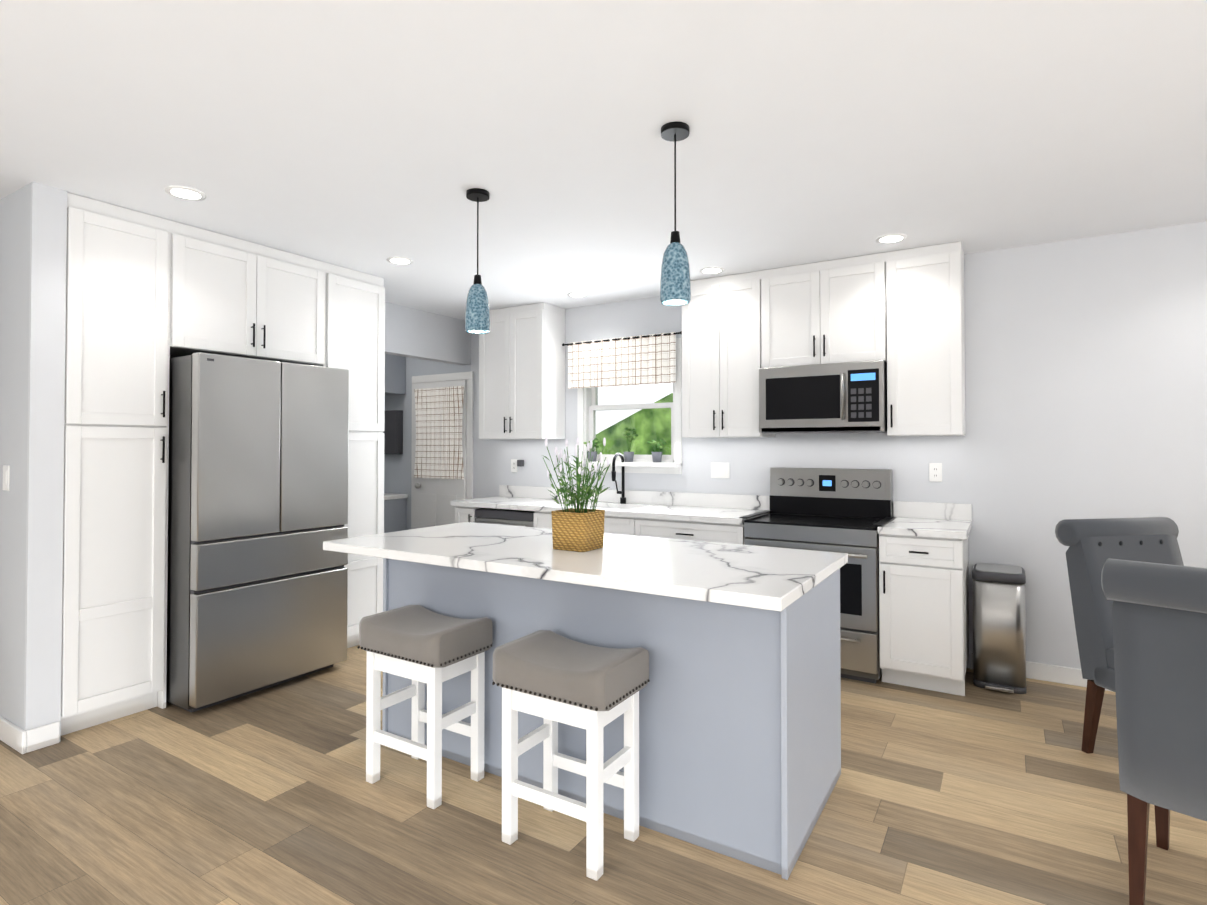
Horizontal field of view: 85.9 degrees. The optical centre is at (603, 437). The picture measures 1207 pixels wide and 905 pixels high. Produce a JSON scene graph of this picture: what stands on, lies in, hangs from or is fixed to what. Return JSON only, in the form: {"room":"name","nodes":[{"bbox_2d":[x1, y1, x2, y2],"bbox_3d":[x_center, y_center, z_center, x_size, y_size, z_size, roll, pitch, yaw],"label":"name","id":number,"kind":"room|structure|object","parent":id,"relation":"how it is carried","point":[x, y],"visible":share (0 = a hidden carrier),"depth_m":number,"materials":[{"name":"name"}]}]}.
{"room":"kitchen","nodes":[
{"label":"kitchen","id":0,"kind":"room"},
{"bbox_2d":[0,182,66,741],"bbox_3d":[-3.296,0.135,3.464,1.630,2.620,0.130,-1,-1,32],"label":"wall","id":1,"kind":"structure","parent":0,"point":[33,235],"depth_m":3.05,"materials":[{"name":"paint"}]},
{"bbox_2d":[3,465,9,490],"bbox_3d":[-2.870,0.195,3.116,0.075,0.120,0.010,-1,-1,32],"label":"light switch","id":2,"kind":"object","parent":1,"relation":"attached to","point":[6,477],"visible":0.98,"depth_m":3.10,"materials":[{"name":"white plastic"}]},
{"bbox_2d":[0,716,30,753],"bbox_3d":[-2.954,1.390,3.147,0.766,0.100,0.016,-1,-1,32],"label":"baseboard","id":3,"kind":"structure","parent":1,"relation":"attached to","point":[17,738],"depth_m":2.99,"materials":[{"name":"white wood"}]},
{"bbox_2d":[385,302,470,364],"bbox_3d":[-2.252,0.157,4.910,0.120,2.620,3.430,-1,-1,32],"label":"wall","id":4,"kind":"structure","parent":0,"point":[417,334],"depth_m":5.86,"materials":[{"name":"paint"}]},
{"bbox_2d":[177,222,324,366],"bbox_3d":[-2.345,-0.823,4.049,0.635,0.683,0.924,-1,-1,32],"label":"upper cabinet","id":5,"kind":"object","parent":4,"relation":"attached to","point":[236,297],"depth_m":3.84,"materials":[{"name":"white wood"}]},
{"bbox_2d":[0,645,1206,904],"bbox_3d":[-0.730,1.469,1.728,9.800,0.100,7.600,-1,-1,32],"label":"floor","id":6,"kind":"structure","parent":0,"point":[974,795],"depth_m":2.40,"materials":[{"name":"brown wood"}]},
{"bbox_2d":[61,192,176,735],"bbox_3d":[-2.709,0.136,3.447,0.635,2.618,0.458,-1,-1,32],"label":"tall cabinet","id":7,"kind":"object","parent":6,"relation":"on","point":[148,296],"depth_m":3.27,"materials":[{"name":"white wood"}]},
{"bbox_2d":[166,352,348,712],"bbox_3d":[-2.228,0.510,3.957,0.889,1.885,0.904,-1,-1,32],"label":"fridge","id":8,"kind":"object","parent":6,"relation":"on","point":[257,587],"visible":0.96,"depth_m":3.59,"materials":[{"name":"silver metal"}]},
{"bbox_2d":[325,262,384,647],"bbox_3d":[-1.973,0.153,4.634,0.635,2.618,0.486,-1,-1,32],"label":"tall cabinet","id":9,"kind":"object","parent":6,"relation":"on","point":[354,300],"depth_m":4.52,"materials":[{"name":"white wood"}]},
{"bbox_2d":[384,493,407,532],"bbox_3d":[-2.521,1.044,6.721,0.740,0.900,0.606,-1,-1,32],"label":"base cabinet","id":10,"kind":"object","parent":6,"relation":"on","point":[394,512],"visible":0.15,"depth_m":6.67,"materials":[{"name":"grey wood"}]},
{"bbox_2d":[357,605,492,808],"bbox_3d":[-0.746,1.097,2.723,0.483,0.675,0.347,-1,-1,32],"label":"stool","id":11,"kind":"object","parent":6,"relation":"on","point":[420,646],"visible":1,"depth_m":2.66,"materials":[{"name":"white wood"}]},
{"bbox_2d":[454,505,521,522],"bbox_3d":[-1.019,1.036,5.778,0.228,0.889,0.626,-1,-1,32],"label":"base cabinet","id":12,"kind":"object","parent":6,"relation":"on","point":[462,514],"depth_m":5.52,"materials":[{"name":"white wood"}]},
{"bbox_2d":[475,508,534,526],"bbox_3d":[-0.681,1.040,5.513,0.616,0.872,0.620,-1,-1,32],"label":"dishwasher","id":13,"kind":"object","parent":6,"relation":"on","point":[523,518],"visible":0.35,"depth_m":5.29,"materials":[{"name":"silver metal"}]},
{"bbox_2d":[492,630,649,880],"bbox_3d":[-0.116,1.090,2.312,0.483,0.675,0.347,-1,-1,32],"label":"stool","id":14,"kind":"object","parent":6,"relation":"on","point":[552,679],"visible":1,"depth_m":2.25,"materials":[{"name":"white wood"}]},
{"bbox_2d":[533,505,641,535],"bbox_3d":[0.024,1.026,5.131,0.979,0.889,0.626,-1,-1,32],"label":"base cabinet","id":15,"kind":"object","parent":6,"relation":"on","point":[612,525],"depth_m":4.74,"materials":[{"name":"white wood"}]},
{"bbox_2d":[382,558,840,879],"bbox_3d":[-0.022,0.993,2.947,1.945,0.889,0.805,-1,-1,32],"label":"kitchen island","id":16,"kind":"object","parent":6,"relation":"on","point":[740,726],"depth_m":2.34,"materials":[{"name":"wood"}]},
{"bbox_2d":[323,522,847,613],"bbox_3d":[-0.154,0.527,2.998,2.256,0.042,0.990,-1,-1,32],"label":"island countertop","id":17,"kind":"structure","parent":16,"relation":"on","point":[724,574],"depth_m":2.66,"materials":[{"name":"white stone"}]},
{"bbox_2d":[543,437,609,551],"bbox_3d":[-0.112,0.250,2.959,0.335,0.509,0.273,-1,-1,32],"label":"potted plant","id":18,"kind":"object","parent":17,"relation":"on","point":[578,529],"visible":1,"depth_m":2.91,"materials":[{"name":"plant"}]},
{"bbox_2d":[642,517,754,544],"bbox_3d":[0.706,1.020,4.708,0.868,0.889,0.626,-1,-1,32],"label":"base cabinet","id":19,"kind":"object","parent":6,"relation":"on","point":[683,530],"depth_m":4.40,"materials":[{"name":"white wood"}]},
{"bbox_2d":[450,497,769,524],"bbox_3d":[-0.037,0.560,5.161,2.602,0.040,0.651,-1,-1,32],"label":"countertop","id":20,"kind":"structure","parent":19,"relation":"on","point":[537,504],"depth_m":4.89,"materials":[{"name":"white stone"}]},
{"bbox_2d":[611,453,625,503],"bbox_3d":[0.102,0.332,5.257,0.095,0.416,0.191,-1,-1,32],"label":"faucet","id":21,"kind":"object","parent":20,"relation":"on","point":[623,497],"visible":0.94,"depth_m":5.29,"materials":[{"name":"black metal"}]},
{"bbox_2d":[739,467,895,683],"bbox_3d":[1.403,0.834,4.235,0.865,1.245,0.695,-1,-1,32],"label":"range","id":22,"kind":"object","parent":6,"relation":"on","point":[848,511],"visible":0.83,"depth_m":4.08,"materials":[{"name":"silver metal"}]},
{"bbox_2d":[878,501,971,695],"bbox_3d":[1.952,0.934,3.915,0.452,1.035,0.662,-1,-1,32],"label":"base cabinet","id":23,"kind":"object","parent":6,"relation":"on","point":[923,595],"visible":1,"depth_m":3.69,"materials":[{"name":"white wood"}]},
{"bbox_2d":[972,563,1026,693],"bbox_3d":[2.335,1.113,3.830,0.265,0.676,0.363,-1,-1,32],"label":"trash can","id":24,"kind":"object","parent":6,"relation":"on","point":[999,638],"visible":1,"depth_m":3.71,"materials":[{"name":"silver metal"}]},
{"bbox_2d":[1055,517,1183,753],"bbox_3d":[2.477,0.908,2.815,0.584,1.055,0.627,0,-1,-11],"label":"chair","id":25,"kind":"object","parent":6,"relation":"on","point":[1094,544],"visible":0.46,"depth_m":2.96,"materials":[{"name":"grey fabric"}]},
{"bbox_2d":[1101,558,1206,904],"bbox_3d":[1.902,0.894,1.916,0.627,1.055,0.584,1,-1,-42],"label":"chair","id":26,"kind":"object","parent":6,"relation":"on","point":[1159,615],"visible":1,"depth_m":1.88,"materials":[{"name":"grey fabric"}]},
{"bbox_2d":[0,0,1206,319],"bbox_3d":[-0.730,-1.250,1.769,9.800,0.100,7.600,-1,-1,32],"label":"ceiling","id":27,"kind":"structure","parent":0,"point":[368,136],"depth_m":2.48,"materials":[{"name":"paint"}]},
{"bbox_2d":[165,186,205,200],"bbox_3d":[-2.015,-1.176,3.130,0.170,0.006,0.170,-1,-1,32],"label":"recessed light","id":28,"kind":"object","parent":27,"relation":"in","point":[185,193],"visible":0.98,"depth_m":3.12,"materials":[{"name":"white plastic"}]},
{"bbox_2d":[386,257,412,264],"bbox_3d":[-1.336,-1.159,4.262,0.170,0.006,0.170,-1,-1,32],"label":"recessed light","id":29,"kind":"object","parent":27,"relation":"in","point":[401,260],"visible":0.92,"depth_m":4.24,"materials":[{"name":"white plastic"}]},
{"bbox_2d":[465,188,489,333],"bbox_3d":[-0.605,-0.843,3.121,0.120,0.673,0.119,-1,-1,32],"label":"pendant light","id":30,"kind":"object","parent":27,"relation":"hanging from","point":[477,316],"visible":1,"depth_m":3.08,"materials":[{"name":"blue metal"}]},
{"bbox_2d":[567,292,587,296],"bbox_3d":[-0.208,-1.145,5.209,0.170,0.006,0.170,-1,-1,32],"label":"recessed light","id":31,"kind":"object","parent":27,"relation":"in","point":[577,294],"visible":0.9,"depth_m":5.19,"materials":[{"name":"white plastic"}]},
{"bbox_2d":[660,122,690,305],"bbox_3d":[0.276,-0.852,2.493,0.120,0.673,0.119,-1,-1,32],"label":"pendant light","id":32,"kind":"object","parent":27,"relation":"hanging from","point":[675,285],"visible":1,"depth_m":2.45,"materials":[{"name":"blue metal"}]},
{"bbox_2d":[700,267,723,273],"bbox_3d":[0.751,-1.156,4.497,0.170,0.006,0.170,-1,-1,32],"label":"recessed light","id":33,"kind":"object","parent":27,"relation":"in","point":[711,270],"visible":0.92,"depth_m":4.48,"materials":[{"name":"white plastic"}]},
{"bbox_2d":[876,234,906,243],"bbox_3d":[1.689,-1.166,3.809,0.170,0.006,0.170,-1,-1,32],"label":"recessed light","id":34,"kind":"object","parent":27,"relation":"in","point":[891,238],"visible":0.94,"depth_m":3.80,"materials":[{"name":"white plastic"}]},
{"bbox_2d":[384,221,1206,668],"bbox_3d":[1.207,0.156,4.871,9.800,2.620,0.150,-1,-1,32],"label":"wall","id":35,"kind":"structure","parent":0,"point":[1085,377],"depth_m":3.90,"materials":[{"name":"paint"}]},
{"bbox_2d":[383,354,405,453],"bbox_3d":[-2.456,-0.364,6.866,0.680,1.080,0.326,-1,-1,32],"label":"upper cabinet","id":36,"kind":"object","parent":35,"relation":"attached to","point":[395,374],"visible":0.33,"depth_m":6.79,"materials":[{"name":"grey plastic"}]},
{"bbox_2d":[411,371,473,528],"bbox_3d":[-1.653,0.425,6.489,0.850,2.130,0.102,-1,-1,32],"label":"back door","id":37,"kind":"structure","parent":35,"relation":"in","point":[431,498],"depth_m":6.47,"materials":[{"name":"white metal"}]},
{"bbox_2d":[414,386,463,478],"bbox_3d":[-1.653,-0.045,6.487,0.700,0.910,0.032,-1,-1,32],"label":"door curtain","id":38,"kind":"object","parent":37,"relation":"attached to","point":[439,416],"visible":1,"depth_m":6.48,"materials":[{"name":"white fabric"}]},
{"bbox_2d":[511,459,516,471],"bbox_3d":[-0.832,0.263,6.040,0.075,0.120,0.009,-1,-1,32],"label":"electrical outlet plate","id":39,"kind":"object","parent":35,"relation":"attached to","point":[513,465],"visible":0.96,"depth_m":6.04,"materials":[{"name":"white plastic"}]},
{"bbox_2d":[517,460,523,466],"bbox_3d":[-0.765,0.237,5.978,0.050,0.060,0.044,-1,-1,32],"label":"outlet","id":40,"kind":"object","parent":35,"relation":"attached to","point":[520,463],"visible":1,"depth_m":5.96,"materials":[{"name":"grey plastic"}]},
{"bbox_2d":[479,303,564,438],"bbox_3d":[-0.732,-0.562,5.797,0.720,1.152,0.331,-1,-1,32],"label":"upper cabinet","id":41,"kind":"object","parent":35,"relation":"attached to","point":[522,354],"depth_m":5.63,"materials":[{"name":"white wood"}]},
{"bbox_2d":[562,331,681,388],"bbox_3d":[0.144,-0.627,5.398,1.155,0.401,0.094,-1,-1,32],"label":"curtain valance","id":42,"kind":"object","parent":35,"relation":"attached to","point":[637,360],"visible":0.96,"depth_m":5.35,"materials":[{"name":"white fabric"}]},
{"bbox_2d":[571,461,681,466],"bbox_3d":[0.182,0.221,5.371,0.990,0.035,0.160,-1,-1,32],"label":"window sill","id":43,"kind":"structure","parent":35,"relation":"attached to","point":[648,464],"depth_m":5.21,"materials":[{"name":"white wood"}]},
{"bbox_2d":[584,438,598,461],"bbox_3d":[-0.087,0.105,5.539,0.130,0.200,0.129,-1,-1,32],"label":"potted plant","id":44,"kind":"object","parent":43,"relation":"on","point":[595,445],"visible":0.85,"depth_m":5.51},
{"bbox_2d":[623,427,637,461],"bbox_3d":[0.228,0.060,5.348,0.128,0.286,0.144,-1,-1,32],"label":"potted plant","id":45,"kind":"object","parent":43,"relation":"on","point":[628,456],"visible":1,"depth_m":5.33,"materials":[{"name":"green plant"}]},
{"bbox_2d":[647,439,666,461],"bbox_3d":[0.436,0.106,5.210,0.150,0.188,0.168,-1,-1,32],"label":"potted plant","id":46,"kind":"object","parent":43,"relation":"on","point":[657,456],"visible":0.98,"depth_m":5.18,"materials":[{"name":"green plant"}]},
{"bbox_2d":[577,338,681,473],"bbox_3d":[0.238,-0.245,5.468,0.990,1.080,0.168,-1,-1,32],"label":"window","id":47,"kind":"structure","parent":35,"relation":"in","point":[588,406],"depth_m":5.41,"materials":[{"name":"clear glass"}]},
{"bbox_2d":[498,485,769,508],"bbox_3d":[0.129,0.491,5.431,2.602,0.105,0.020,-1,-1,32],"label":"backsplash","id":48,"kind":"structure","parent":35,"relation":"attached to","point":[716,501],"depth_m":5.21,"materials":[{"name":"white stone"}]},
{"bbox_2d":[711,462,729,477],"bbox_3d":[0.893,0.252,4.970,0.150,0.120,0.010,-1,-1,32],"label":"light switch","id":49,"kind":"object","parent":35,"relation":"attached to","point":[719,470],"visible":1,"depth_m":4.97,"materials":[{"name":"white plastic"}]},
{"bbox_2d":[682,269,774,437],"bbox_3d":[0.943,-0.577,4.758,0.663,1.152,0.331,-1,-1,32],"label":"upper cabinet","id":50,"kind":"object","parent":35,"relation":"attached to","point":[726,321],"depth_m":4.61,"materials":[{"name":"white wood"}]},
{"bbox_2d":[771,252,886,366],"bbox_3d":[1.511,-0.817,4.409,0.796,0.683,0.331,-1,-1,32],"label":"upper cabinet","id":51,"kind":"object","parent":35,"relation":"attached to","point":[833,311],"depth_m":4.24,"materials":[{"name":"white wood"}]},
{"bbox_2d":[759,360,886,433],"bbox_3d":[1.481,-0.253,4.351,0.788,0.438,0.441,-1,-1,32],"label":"microwave","id":52,"kind":"object","parent":51,"relation":"attached to","point":[849,397],"visible":0.98,"depth_m":4.18,"materials":[{"name":"silver metal"}]},
{"bbox_2d":[885,241,965,435],"bbox_3d":[2.001,-0.587,4.102,0.479,1.152,0.331,-1,-1,32],"label":"upper cabinet","id":53,"kind":"object","parent":35,"relation":"attached to","point":[901,313],"depth_m":3.95,"materials":[{"name":"white wood"}]},
{"bbox_2d":[929,463,941,481],"bbox_3d":[2.147,0.226,4.194,0.075,0.120,0.009,-1,-1,32],"label":"electrical outlet plate","id":54,"kind":"object","parent":35,"relation":"attached to","point":[935,472],"visible":1,"depth_m":4.19,"materials":[{"name":"white plastic"}]},
{"bbox_2d":[971,653,1112,691],"bbox_3d":[3.740,1.391,3.182,3.375,0.100,0.020,-1,-1,32],"label":"baseboard","id":55,"kind":"structure","parent":35,"relation":"attached to","point":[1034,670],"depth_m":3.84,"materials":[{"name":"white wood"}]},
{"label":"outside","id":56,"kind":"structure","parent":0,"visible":0},
{"bbox_2d":[596,383,672,454],"bbox_3d":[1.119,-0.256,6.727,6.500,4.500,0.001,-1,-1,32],"label":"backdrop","id":57,"kind":"structure","parent":56,"point":[611,427],"depth_m":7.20,"materials":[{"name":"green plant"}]}
]}

